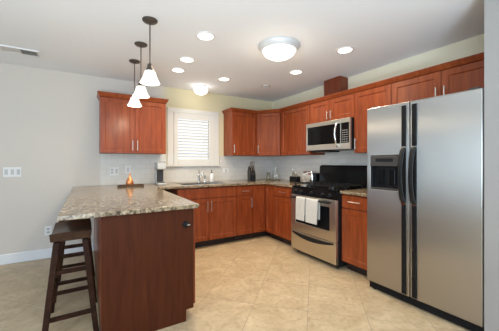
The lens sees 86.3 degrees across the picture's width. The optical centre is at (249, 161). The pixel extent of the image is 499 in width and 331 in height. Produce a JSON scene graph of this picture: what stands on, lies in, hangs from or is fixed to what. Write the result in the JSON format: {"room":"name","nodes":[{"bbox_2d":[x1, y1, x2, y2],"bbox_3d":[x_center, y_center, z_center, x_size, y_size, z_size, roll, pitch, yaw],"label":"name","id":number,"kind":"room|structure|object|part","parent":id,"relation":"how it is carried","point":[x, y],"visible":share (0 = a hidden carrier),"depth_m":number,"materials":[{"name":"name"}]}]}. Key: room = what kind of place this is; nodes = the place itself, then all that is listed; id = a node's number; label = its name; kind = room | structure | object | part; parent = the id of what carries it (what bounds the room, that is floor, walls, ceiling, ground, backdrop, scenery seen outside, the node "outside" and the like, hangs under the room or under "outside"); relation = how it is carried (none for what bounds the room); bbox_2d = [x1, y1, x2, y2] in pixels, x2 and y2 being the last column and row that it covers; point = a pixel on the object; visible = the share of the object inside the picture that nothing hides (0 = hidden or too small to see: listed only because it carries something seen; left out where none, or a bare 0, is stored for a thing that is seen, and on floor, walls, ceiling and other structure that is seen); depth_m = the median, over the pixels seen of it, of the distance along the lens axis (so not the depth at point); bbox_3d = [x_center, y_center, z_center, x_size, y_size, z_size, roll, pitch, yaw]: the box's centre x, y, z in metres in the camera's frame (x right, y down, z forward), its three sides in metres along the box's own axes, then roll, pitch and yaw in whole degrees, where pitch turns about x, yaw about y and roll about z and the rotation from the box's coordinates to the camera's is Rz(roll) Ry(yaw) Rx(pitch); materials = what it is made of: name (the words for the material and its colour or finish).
{"room":"kitchen","nodes":[
{"label":"kitchen","id":0,"kind":"room"},
{"bbox_2d":[0,63,271,254],"bbox_3d":[-2.340,0.023,3.697,6.757,2.440,0.150,0,0,-31],"label":"wall","id":1,"kind":"structure","parent":0,"point":[49,119],"depth_m":3.45,"materials":[{"name":"grey paint"}]},
{"bbox_2d":[3,167,20,176],"bbox_3d":[-2.905,0.123,3.259,0.170,0.118,0.008,0,0,-31],"label":"light switch","id":2,"kind":"object","parent":1,"relation":"attached to","point":[7,171],"visible":1,"depth_m":3.25,"materials":[{"name":"white plastic"}]},
{"bbox_2d":[0,242,93,264],"bbox_3d":[-3.612,1.180,2.825,3.378,0.124,0.014,0,0,-31],"label":"baseboard","id":3,"kind":"structure","parent":1,"relation":"attached to","point":[18,257],"depth_m":3.34,"materials":[{"name":"white paint"}]},
{"bbox_2d":[45,226,51,234],"bbox_3d":[-2.605,0.888,3.442,0.074,0.118,0.008,0,0,-31],"label":"wall outlet","id":4,"kind":"object","parent":1,"relation":"attached to","point":[48,229],"visible":0.93,"depth_m":3.44,"materials":[{"name":"white plastic"}]},
{"bbox_2d":[110,167,118,174],"bbox_3d":[-1.947,0.133,3.833,0.115,0.118,0.008,0,0,-31],"label":"wall outlet","id":5,"kind":"object","parent":1,"relation":"attached to","point":[113,170],"visible":1,"depth_m":3.83,"materials":[{"name":"white plastic"}]},
{"bbox_2d":[125,166,130,173],"bbox_3d":[-1.794,0.113,3.927,0.074,0.118,0.008,0,0,-31],"label":"light switch","id":6,"kind":"object","parent":1,"relation":"attached to","point":[127,168],"visible":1,"depth_m":3.92,"materials":[{"name":"white plastic"}]},
{"bbox_2d":[97,91,168,153],"bbox_3d":[-1.662,-0.518,3.810,0.907,0.798,0.362,0,0,-31],"label":"upper cabinet","id":7,"kind":"object","parent":1,"relation":"attached to","point":[123,129],"visible":0.88,"depth_m":3.65,"materials":[{"name":"brown wood"}]},
{"bbox_3d":[-1.772,-0.488,3.582,0.418,0.730,0.021,0,0,-31],"label":"door","id":8,"kind":"part","parent":7,"relation":"part of","materials":[{"name":"brown wood"}]},
{"bbox_3d":[-1.662,-0.887,3.810,0.907,0.060,0.361,0,0,-31],"label":"crown moulding","id":9,"kind":"part","parent":7,"relation":"part of","materials":[{"name":"brown wood"}]},
{"bbox_3d":[-1.411,-0.488,3.802,0.418,0.730,0.021,0,0,-31],"label":"door","id":10,"kind":"part","parent":7,"relation":"part of","materials":[{"name":"brown wood"}]},
{"bbox_2d":[100,154,271,184],"bbox_3d":[-0.823,0.105,4.530,2.996,0.446,0.008,0,0,-31],"label":"backsplash","id":11,"kind":"structure","parent":1,"relation":"attached to","point":[142,165],"depth_m":4.27,"materials":[{"name":"white tile"}]},
{"bbox_2d":[166,107,220,166],"bbox_3d":[-0.943,-0.399,4.491,0.940,0.947,0.150,0,0,-31],"label":"window","id":12,"kind":"structure","parent":1,"relation":"in","point":[170,111],"depth_m":4.33,"materials":[{"name":"white paint"}]},
{"bbox_3d":[-0.917,0.064,4.449,0.940,0.022,0.050,0,0,-31],"label":"sill","id":13,"kind":"part","parent":12,"relation":"part of","materials":[{"name":"white paint"}]},
{"bbox_2d":[174,112,213,164],"bbox_3d":[-0.922,-0.374,4.461,0.698,0.851,0.049,0,0,-31],"label":"window shutter","id":14,"kind":"object","parent":12,"relation":"attached to","point":[210,161],"visible":0.98,"depth_m":4.44,"materials":[{"name":"white paint"}]},
{"bbox_2d":[224,111,256,155],"bbox_3d":[-0.158,-0.484,4.728,0.496,0.746,0.362,0,0,-31],"label":"upper cabinet","id":15,"kind":"object","parent":1,"relation":"attached to","point":[240,128],"visible":1,"depth_m":4.61,"materials":[{"name":"brown wood"}]},
{"bbox_2d":[222,52,483,113],"bbox_3d":[0.911,-0.883,3.498,1.111,0.052,3.576,0,0,-31],"label":"crown molding","id":16,"kind":"structure","parent":15,"relation":"attached to","point":[480,56],"depth_m":2.97,"materials":[{"name":"brown wood"}]},
{"bbox_2d":[324,76,347,95],"bbox_3d":[1.248,-1.053,3.849,0.171,0.286,0.290,0,0,-31],"label":"duct cover","id":17,"kind":"object","parent":16,"relation":"on","point":[337,84],"visible":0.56,"depth_m":3.76,"materials":[{"name":"brown wood"}]},
{"bbox_2d":[0,235,469,330],"bbox_3d":[-0.452,1.293,0.603,6.757,0.100,7.400,0,0,-31],"label":"floor","id":18,"kind":"structure","parent":0,"point":[262,283],"depth_m":2.42,"materials":[{"name":"tile"}]},
{"bbox_2d":[42,219,98,330],"bbox_3d":[-1.381,0.870,2.074,0.345,0.746,0.505,0,0,-31],"label":"bar stool","id":19,"kind":"object","parent":18,"relation":"on","point":[76,229],"visible":1,"depth_m":1.94,"materials":[{"name":"brown wood"}]},
{"bbox_3d":[-1.378,0.907,1.842,0.054,0.671,0.148,0,0,12],"label":"leg","id":20,"kind":"part","parent":19,"relation":"part of","materials":[{"name":"brown wood"}]},
{"bbox_3d":[-1.587,0.907,2.183,0.148,0.671,0.054,0,0,16],"label":"leg","id":21,"kind":"part","parent":19,"relation":"part of","materials":[{"name":"brown wood"}]},
{"bbox_3d":[-1.381,0.542,2.074,0.258,0.090,0.429,0,0,-31],"label":"seat","id":22,"kind":"part","parent":19,"relation":"part of","materials":[{"name":"brown wood"}]},
{"bbox_3d":[-1.175,0.907,1.967,0.106,0.671,0.107,0,0,-31],"label":"leg","id":23,"kind":"part","parent":19,"relation":"part of","materials":[{"name":"brown wood"}]},
{"bbox_3d":[-1.384,0.907,2.307,0.054,0.671,0.148,0,0,12],"label":"leg","id":24,"kind":"part","parent":19,"relation":"part of","materials":[{"name":"brown wood"}]},
{"bbox_2d":[55,218,95,302],"bbox_3d":[-1.720,0.870,2.629,0.345,0.746,0.505,0,0,-31],"label":"bar stool","id":25,"kind":"object","parent":18,"relation":"on","point":[64,246],"visible":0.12,"depth_m":2.47,"materials":[{"name":"brown wood"}]},
{"bbox_3d":[-1.717,0.907,2.397,0.054,0.671,0.148,0,0,12],"label":"leg","id":26,"kind":"part","parent":25,"relation":"part of","materials":[{"name":"brown wood"}]},
{"bbox_3d":[-1.925,0.907,2.738,0.148,0.671,0.054,0,0,16],"label":"leg","id":27,"kind":"part","parent":25,"relation":"part of","materials":[{"name":"brown wood"}]},
{"bbox_3d":[-1.720,0.542,2.629,0.258,0.090,0.429,0,0,-31],"label":"seat","id":28,"kind":"part","parent":25,"relation":"part of","materials":[{"name":"brown wood"}]},
{"bbox_2d":[94,218,96,285],"bbox_3d":[-1.481,0.802,3.247,0.695,0.880,1.480,0,0,-31],"label":"base cabinet","id":29,"kind":"object","parent":18,"relation":"on","point":[95,219],"visible":0.02,"depth_m":2.98,"materials":[{"name":"brown wood"}]},
{"bbox_2d":[57,179,306,220],"bbox_3d":[-0.360,0.345,3.459,3.304,0.032,2.300,0,0,-31],"label":"countertop","id":30,"kind":"structure","parent":29,"relation":"on","point":[83,202],"depth_m":2.33,"materials":[{"name":"beige stone"}]},
{"bbox_2d":[117,184,143,186],"bbox_3d":[-1.584,0.316,3.555,0.320,0.026,0.140,0,0,-23],"label":"wooden tray","id":31,"kind":"object","parent":30,"relation":"on","point":[124,185],"visible":0.98,"depth_m":3.50,"materials":[{"name":"brown wood"}]},
{"bbox_2d":[126,173,133,184],"bbox_3d":[-1.597,0.231,3.547,0.098,0.174,0.098,0,0,-31],"label":"decorative jar","id":32,"kind":"object","parent":31,"relation":"on","point":[129,181],"visible":0.91,"depth_m":3.52,"materials":[{"name":"orange glass"}]},
{"bbox_2d":[154,161,166,184],"bbox_3d":[-1.309,0.160,3.900,0.124,0.337,0.262,0,0,-31],"label":"coffee maker","id":33,"kind":"object","parent":30,"relation":"on","point":[160,166],"visible":0.99,"depth_m":3.89,"materials":[{"name":"grey plastic"}]},
{"bbox_2d":[197,169,203,181],"bbox_3d":[-0.795,0.218,4.280,0.107,0.221,0.178,0,0,-5],"label":"kitchen faucet","id":34,"kind":"object","parent":30,"relation":"on","point":[199,176],"visible":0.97,"depth_m":4.32,"materials":[{"name":"silver metal"}]},
{"bbox_2d":[179,182,222,184],"bbox_3d":[-0.724,0.437,4.104,0.694,0.212,0.354,0,0,-31],"label":"sink","id":35,"kind":"object","parent":30,"relation":"in","point":[202,182],"visible":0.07,"depth_m":4.26,"materials":[{"name":"silver metal"}]},
{"bbox_2d":[210,170,213,181],"bbox_3d":[-0.631,0.230,4.441,0.068,0.196,0.068,0,0,-31],"label":"soap bottle","id":36,"kind":"object","parent":30,"relation":"on","point":[211,174],"visible":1,"depth_m":4.41,"materials":[{"name":"white plastic"}]},
{"bbox_2d":[247,166,255,180],"bbox_3d":[0.035,0.200,4.626,0.100,0.256,0.170,0,0,-16],"label":"knife block","id":37,"kind":"object","parent":30,"relation":"on","point":[251,176],"visible":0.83,"depth_m":4.57,"materials":[{"name":"black"}]},
{"bbox_2d":[290,176,299,181],"bbox_3d":[0.750,0.284,4.394,0.090,0.090,0.170,0,0,-31],"label":"caddy","id":38,"kind":"object","parent":30,"relation":"on","point":[292,179],"visible":0.9,"depth_m":4.33,"materials":[{"name":"black"}]},
{"bbox_2d":[303,171,319,181],"bbox_3d":[0.934,0.235,4.079,0.185,0.186,0.236,0,0,-31],"label":"toaster","id":39,"kind":"object","parent":30,"relation":"on","point":[308,176],"visible":0.77,"depth_m":4.00,"materials":[{"name":"silver metal"}]},
{"bbox_3d":[0.420,0.320,4.849,0.250,0.018,0.200,0,0,4],"label":"serving tray","id":40,"kind":"object","parent":30,"relation":"on","visible":0},
{"bbox_2d":[274,167,277,178],"bbox_3d":[0.483,0.202,4.852,0.072,0.216,0.072,0,0,-31],"label":"glass bottle","id":41,"kind":"object","parent":40,"relation":"on","point":[275,172],"visible":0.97,"depth_m":4.83,"materials":[{"name":"white"}]},
{"bbox_2d":[97,208,194,330],"bbox_3d":[-0.893,0.802,2.284,0.695,0.880,0.769,0,0,-31],"label":"base cabinet","id":42,"kind":"object","parent":18,"relation":"on","point":[146,261],"visible":0.77,"depth_m":1.93,"materials":[{"name":"brown wood"}]},
{"bbox_2d":[182,221,189,227],"bbox_3d":[-0.488,0.486,2.057,0.054,0.054,0.039,0,0,-31],"label":"wall hook","id":43,"kind":"object","parent":42,"relation":"attached to","point":[185,224],"visible":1,"depth_m":2.06,"materials":[{"name":"black"}]},
{"bbox_3d":[-0.542,0.833,2.292,0.021,0.604,0.369,0,0,-31],"label":"door","id":44,"kind":"part","parent":42,"relation":"part of","materials":[{"name":"brown wood"}]},
{"bbox_2d":[165,186,236,247],"bbox_3d":[-0.760,0.802,4.144,0.918,0.880,0.732,0,0,-31],"label":"base cabinet","id":45,"kind":"object","parent":18,"relation":"on","point":[216,214],"visible":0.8,"depth_m":3.91,"materials":[{"name":"brown wood"}]},
{"bbox_3d":[-0.789,0.450,3.749,0.455,0.143,0.021,0,0,-31],"label":"drawer","id":46,"kind":"part","parent":45,"relation":"part of","materials":[{"name":"brown wood"}]},
{"bbox_3d":[-0.789,0.833,3.749,0.455,0.604,0.021,0,0,-31],"label":"door","id":47,"kind":"part","parent":45,"relation":"part of","materials":[{"name":"brown wood"}]},
{"bbox_3d":[-0.396,0.450,3.988,0.455,0.143,0.021,0,0,-31],"label":"drawer","id":48,"kind":"part","parent":45,"relation":"part of","materials":[{"name":"brown wood"}]},
{"bbox_3d":[-0.396,0.833,3.988,0.455,0.604,0.021,0,0,-31],"label":"door","id":49,"kind":"part","parent":45,"relation":"part of","materials":[{"name":"brown wood"}]},
{"bbox_2d":[234,185,251,240],"bbox_3d":[-0.245,0.802,4.458,0.282,0.880,0.732,0,0,-31],"label":"base cabinet","id":50,"kind":"object","parent":18,"relation":"on","point":[244,192],"visible":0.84,"depth_m":4.18,"materials":[{"name":"brown wood"}]},
{"bbox_3d":[-0.077,0.450,4.183,0.279,0.143,0.021,0,0,-31],"label":"drawer","id":51,"kind":"part","parent":50,"relation":"part of","materials":[{"name":"brown wood"}]},
{"bbox_3d":[-0.077,0.833,4.183,0.279,0.604,0.021,0,0,-31],"label":"door","id":52,"kind":"part","parent":50,"relation":"part of","materials":[{"name":"brown wood"}]},
{"bbox_2d":[250,184,278,239],"bbox_3d":[0.316,0.802,4.680,0.897,0.880,0.938,0,0,-31],"label":"base cabinet","id":53,"kind":"object","parent":18,"relation":"on","point":[263,195],"visible":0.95,"depth_m":4.31,"materials":[{"name":"brown wood"}]},
{"bbox_3d":[0.150,0.756,4.322,0.237,0.757,0.021,0,0,-31],"label":"door","id":54,"kind":"part","parent":53,"relation":"part of","materials":[{"name":"brown wood"}]},
{"bbox_3d":[0.330,0.756,4.278,0.021,0.757,0.231,0,0,-31],"label":"door","id":55,"kind":"part","parent":53,"relation":"part of","materials":[{"name":"brown wood"}]},
{"bbox_2d":[274,185,291,244],"bbox_3d":[0.780,0.802,4.119,0.689,0.880,0.497,0,0,-31],"label":"base cabinet","id":56,"kind":"object","parent":18,"relation":"on","point":[282,199],"visible":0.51,"depth_m":4.00,"materials":[{"name":"brown wood"}]},
{"bbox_3d":[0.523,0.450,3.962,0.021,0.143,0.494,0,0,-31],"label":"drawer","id":57,"kind":"part","parent":56,"relation":"part of","materials":[{"name":"brown wood"}]},
{"bbox_2d":[290,165,366,267],"bbox_3d":[1.064,0.644,3.533,0.787,1.198,0.780,0,0,-31],"label":"gas range","id":58,"kind":"object","parent":18,"relation":"on","point":[322,241],"visible":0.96,"depth_m":3.32,"materials":[{"name":"silver metal"}]},
{"bbox_2d":[296,196,305,220],"bbox_3d":[0.669,0.599,3.437,0.054,0.298,0.166,0,0,-31],"label":"hand towel","id":59,"kind":"object","parent":58,"relation":"hanging from","point":[300,201],"visible":0.94,"depth_m":3.42,"materials":[{"name":"white fabric"}]},
{"bbox_3d":[0.754,0.471,3.343,0.061,0.025,0.678,0,0,-31],"label":"handle","id":60,"kind":"part","parent":58,"relation":"part of","materials":[{"name":"black"}]},
{"bbox_2d":[305,198,319,224],"bbox_3d":[0.772,0.600,3.268,0.054,0.302,0.202,0,0,-31],"label":"hand towel","id":61,"kind":"object","parent":58,"relation":"hanging from","point":[312,209],"visible":0.99,"depth_m":3.24,"materials":[{"name":"white fabric"}]},
{"bbox_3d":[0.768,0.972,3.352,0.030,0.065,0.708,0,0,-31],"label":"handle","id":62,"kind":"part","parent":58,"relation":"part of","materials":[{"name":"black"}]},
{"bbox_3d":[0.797,0.684,3.370,0.043,0.482,0.774,0,0,-31],"label":"oven door","id":63,"kind":"part","parent":58,"relation":"part of","materials":[{"name":"silver metal"}]},
{"bbox_3d":[0.798,1.056,3.371,0.041,0.250,0.774,0,0,-31],"label":"drawer","id":64,"kind":"part","parent":58,"relation":"part of","materials":[{"name":"silver metal"}]},
{"bbox_3d":[0.801,0.393,3.372,0.050,0.088,0.778,0,0,-31],"label":"control panel","id":65,"kind":"part","parent":58,"relation":"part of","materials":[{"name":"black metal"}]},
{"bbox_2d":[292,185,366,191],"bbox_3d":[1.097,0.336,3.553,0.705,0.022,0.780,0,0,-31],"label":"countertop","id":66,"kind":"structure","parent":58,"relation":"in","point":[312,188],"depth_m":3.36,"materials":[{"name":"black"}]},
{"bbox_2d":[342,194,366,275],"bbox_3d":[1.430,0.802,3.053,0.689,0.880,0.400,0,0,-31],"label":"base cabinet","id":67,"kind":"object","parent":18,"relation":"on","point":[354,210],"visible":0.42,"depth_m":2.92,"materials":[{"name":"brown wood"}]},
{"bbox_2d":[340,189,366,196],"bbox_3d":[1.429,0.345,3.051,0.676,0.032,0.409,0,0,-31],"label":"countertop","id":68,"kind":"structure","parent":67,"relation":"on","point":[358,192],"depth_m":2.97,"materials":[{"name":"beige stone"}]},
{"bbox_3d":[1.173,0.450,2.897,0.021,0.143,0.397,0,0,-31],"label":"drawer","id":69,"kind":"part","parent":67,"relation":"part of","materials":[{"name":"brown wood"}]},
{"bbox_2d":[367,86,483,330],"bbox_3d":[1.689,0.352,2.422,0.853,1.782,0.905,0,0,-31],"label":"refrigerator","id":70,"kind":"object","parent":18,"relation":"on","point":[425,157],"visible":0.95,"depth_m":2.14,"materials":[{"name":"grey metal"}]},
{"bbox_3d":[1.296,0.319,2.475,0.072,1.684,0.406,0,0,-31],"label":"door","id":71,"kind":"part","parent":70,"relation":"part of","materials":[{"name":"silver metal"}]},
{"bbox_3d":[1.344,0.328,2.316,0.012,1.640,0.038,0,0,-31],"label":"handle","id":72,"kind":"part","parent":70,"relation":"part of","materials":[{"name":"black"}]},
{"bbox_3d":[1.389,0.328,2.242,0.012,1.640,0.038,0,0,-31],"label":"handle","id":73,"kind":"part","parent":70,"relation":"part of","materials":[{"name":"black"}]},
{"bbox_3d":[1.534,0.319,2.087,0.072,1.684,0.494,0,0,-31],"label":"door","id":74,"kind":"part","parent":70,"relation":"part of","materials":[{"name":"silver metal"}]},
{"bbox_2d":[0,0,483,101],"bbox_3d":[-0.452,-1.247,0.603,6.757,0.100,7.400,0,0,-31],"label":"ceiling","id":75,"kind":"structure","parent":0,"point":[97,38],"depth_m":2.54,"materials":[{"name":"white paint"}]},
{"bbox_2d":[0,44,40,57],"bbox_3d":[-2.468,-1.190,2.863,0.340,0.012,0.200,0,0,-31],"label":"ceiling vent","id":76,"kind":"object","parent":75,"relation":"in","point":[4,48],"visible":1,"depth_m":2.86,"materials":[{"name":"white plastic"}]},
{"bbox_2d":[127,59,141,106],"bbox_3d":[-1.361,-0.929,3.151,0.162,0.536,0.162,0,0,-31],"label":"pendant lamp","id":77,"kind":"object","parent":75,"relation":"hanging from","point":[134,102],"visible":0.86,"depth_m":3.12,"materials":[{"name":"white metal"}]},
{"bbox_3d":[-1.361,-0.715,3.151,0.162,0.102,0.162,0,0,-31],"label":"lamp shade","id":78,"kind":"part","parent":77,"relation":"part of","materials":[{"name":"white glass"}]},
{"bbox_2d":[132,41,148,97],"bbox_3d":[-1.101,-0.929,2.699,0.162,0.536,0.162,0,0,-31],"label":"pendant lamp","id":79,"kind":"object","parent":75,"relation":"hanging from","point":[140,91],"visible":0.95,"depth_m":2.68,"materials":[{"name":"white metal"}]},
{"bbox_3d":[-1.101,-0.715,2.699,0.162,0.102,0.162,0,0,-31],"label":"lamp shade","id":80,"kind":"part","parent":79,"relation":"part of","materials":[{"name":"white glass"}]},
{"bbox_3d":[-1.101,-0.997,2.699,0.011,0.349,0.011,0,0,-31],"label":"rod","id":81,"kind":"part","parent":79,"relation":"part of","materials":[{"name":"brown metal"}]},
{"bbox_2d":[140,16,159,85],"bbox_3d":[-0.839,-0.929,2.242,0.162,0.536,0.162,0,0,-31],"label":"pendant lamp","id":82,"kind":"object","parent":75,"relation":"hanging from","point":[149,78],"visible":1,"depth_m":2.22,"materials":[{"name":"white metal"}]},
{"bbox_3d":[-0.839,-0.997,2.242,0.011,0.349,0.011,0,0,-31],"label":"rod","id":83,"kind":"part","parent":82,"relation":"part of","materials":[{"name":"brown metal"}]},
{"bbox_3d":[-0.839,-0.715,2.242,0.162,0.102,0.162,0,0,-31],"label":"lamp shade","id":84,"kind":"part","parent":82,"relation":"part of","materials":[{"name":"white glass"}]},
{"bbox_2d":[171,68,184,72],"bbox_3d":[-0.930,-1.193,3.461,0.184,0.006,0.184,0,0,-31],"label":"recessed light","id":85,"kind":"object","parent":75,"relation":"in","point":[178,70],"visible":1,"depth_m":3.47,"materials":[{"name":"white plastic"}]},
{"bbox_2d":[179,56,194,62],"bbox_3d":[-0.730,-1.193,3.106,0.184,0.006,0.184,0,0,-31],"label":"recessed light","id":86,"kind":"object","parent":75,"relation":"in","point":[185,59],"visible":1,"depth_m":3.10,"materials":[{"name":"white plastic"}]},
{"bbox_2d":[194,84,207,94],"bbox_3d":[-0.768,-1.129,4.194,0.214,0.136,0.214,0,0,-31],"label":"ceiling lamp","id":87,"kind":"object","parent":75,"relation":"attached to","point":[199,89],"visible":1,"depth_m":4.12,"materials":[{"name":"white glass"}]},
{"bbox_2d":[196,31,214,40],"bbox_3d":[-0.418,-1.193,2.527,0.184,0.006,0.184,0,0,-31],"label":"recessed light","id":88,"kind":"object","parent":75,"relation":"in","point":[203,35],"visible":1,"depth_m":2.52,"materials":[{"name":"white plastic"}]},
{"bbox_2d":[218,77,229,80],"bbox_3d":[-0.368,-1.193,3.836,0.184,0.006,0.184,0,0,-31],"label":"recessed light","id":89,"kind":"object","parent":75,"relation":"in","point":[219,78],"visible":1,"depth_m":3.84,"materials":[{"name":"white plastic"}]},
{"bbox_2d":[259,36,299,60],"bbox_3d":[0.305,-1.123,2.745,0.420,0.147,0.420,0,0,-31],"label":"ceiling lamp","id":90,"kind":"object","parent":75,"relation":"attached to","point":[280,48],"visible":1,"depth_m":2.63,"materials":[{"name":"white glass"}]},
{"bbox_3d":[0.305,-1.108,2.745,0.336,0.085,0.336,0,0,-31],"label":"lamp shade","id":91,"kind":"part","parent":90,"relation":"part of","materials":[{"name":"white glass"}]},
{"bbox_2d":[289,70,302,74],"bbox_3d":[0.619,-1.193,3.537,0.184,0.006,0.184,0,0,-31],"label":"recessed light","id":92,"kind":"object","parent":75,"relation":"in","point":[294,72],"visible":1,"depth_m":3.54,"materials":[{"name":"white plastic"}]},
{"bbox_2d":[336,46,353,53],"bbox_3d":[1.020,-1.193,2.843,0.184,0.006,0.184,0,0,-31],"label":"recessed light","id":93,"kind":"object","parent":75,"relation":"in","point":[347,49],"visible":1,"depth_m":2.84,"materials":[{"name":"white plastic"}]},
{"bbox_2d":[272,34,483,179],"bbox_3d":[1.451,0.023,3.826,0.150,2.440,3.580,0,0,-31],"label":"wall","id":94,"kind":"structure","parent":0,"point":[474,45],"depth_m":3.09,"materials":[{"name":"beige paint"}]},
{"bbox_2d":[257,112,281,155],"bbox_3d":[0.378,-0.484,4.876,0.585,0.746,0.668,0,0,-31],"label":"upper cabinet","id":95,"kind":"object","parent":94,"relation":"attached to","point":[268,124],"visible":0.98,"depth_m":4.65,"materials":[{"name":"brown wood"}]},
{"bbox_2d":[281,105,324,155],"bbox_3d":[0.843,-0.484,4.329,0.362,0.746,0.686,0,0,-31],"label":"upper cabinet","id":96,"kind":"object","parent":94,"relation":"attached to","point":[294,122],"visible":0.74,"depth_m":4.24,"materials":[{"name":"brown wood"}]},
{"bbox_3d":[0.726,-0.484,4.258,0.021,0.738,0.683,0,0,-31],"label":"door","id":97,"kind":"part","parent":96,"relation":"part of","materials":[{"name":"brown wood"}]},
{"bbox_2d":[272,151,366,180],"bbox_3d":[1.141,0.086,4.182,0.008,0.485,2.630,0,0,-31],"label":"backsplash","id":98,"kind":"structure","parent":94,"relation":"attached to","point":[285,165],"depth_m":4.39,"materials":[{"name":"white tile"}]},
{"bbox_2d":[310,93,353,123],"bbox_3d":[1.223,-0.707,3.706,0.362,0.300,0.766,0,0,-31],"label":"upper cabinet","id":99,"kind":"object","parent":94,"relation":"attached to","point":[340,107],"visible":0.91,"depth_m":3.58,"materials":[{"name":"brown wood"}]},
{"bbox_3d":[1.004,-0.707,3.800,0.021,0.292,0.374,0,0,-31],"label":"door","id":100,"kind":"part","parent":99,"relation":"part of","materials":[{"name":"brown wood"}]},
{"bbox_2d":[306,117,353,152],"bbox_3d":[1.170,-0.346,3.675,0.463,0.412,0.762,0,0,-31],"label":"microwave","id":101,"kind":"object","parent":99,"relation":"attached to","point":[337,135],"visible":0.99,"depth_m":3.52,"materials":[{"name":"silver metal"}]},
{"bbox_3d":[1.009,-0.357,3.658,0.030,0.386,0.623,0,0,-31],"label":"door","id":102,"kind":"part","parent":101,"relation":"part of","materials":[{"name":"silver metal"}]},
{"bbox_3d":[1.109,-0.354,3.407,0.079,0.334,0.028,0,0,-31],"label":"handle","id":103,"kind":"part","parent":101,"relation":"part of","materials":[{"name":"silver metal"}]},
{"bbox_3d":[1.208,-0.357,3.331,0.030,0.386,0.136,0,0,-31],"label":"control panel","id":104,"kind":"part","parent":101,"relation":"part of","materials":[{"name":"silver metal"}]},
{"bbox_3d":[1.205,-0.707,3.473,0.021,0.292,0.384,0,0,-31],"label":"door","id":105,"kind":"part","parent":99,"relation":"part of","materials":[{"name":"brown wood"}]},
{"bbox_2d":[354,84,390,152],"bbox_3d":[1.546,-0.484,3.177,0.362,0.746,0.466,0,0,-31],"label":"upper cabinet","id":106,"kind":"object","parent":94,"relation":"attached to","point":[380,96],"visible":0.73,"depth_m":3.19,"materials":[{"name":"brown wood"}]},
{"bbox_2d":[391,60,483,104],"bbox_3d":[1.915,-0.707,2.572,0.362,0.300,0.943,0,0,-31],"label":"upper cabinet","id":107,"kind":"object","parent":94,"relation":"attached to","point":[464,77],"visible":0.56,"depth_m":2.49,"materials":[{"name":"brown wood"}]},
{"bbox_3d":[1.677,-0.707,2.699,0.021,0.292,0.474,0,0,-31],"label":"door","id":108,"kind":"part","parent":107,"relation":"part of","materials":[{"name":"brown wood"}]},
{"bbox_3d":[1.923,-0.707,2.296,0.021,0.292,0.461,0,0,-31],"label":"door","id":109,"kind":"part","parent":107,"relation":"part of","materials":[{"name":"brown wood"}]},
{"bbox_2d":[484,0,498,330],"bbox_3d":[2.948,0.023,0.581,0.977,2.440,3.520,0,0,-31],"label":"wall","id":110,"kind":"structure","parent":0,"point":[491,7],"depth_m":1.80,"materials":[{"name":"grey paint"}]}
]}

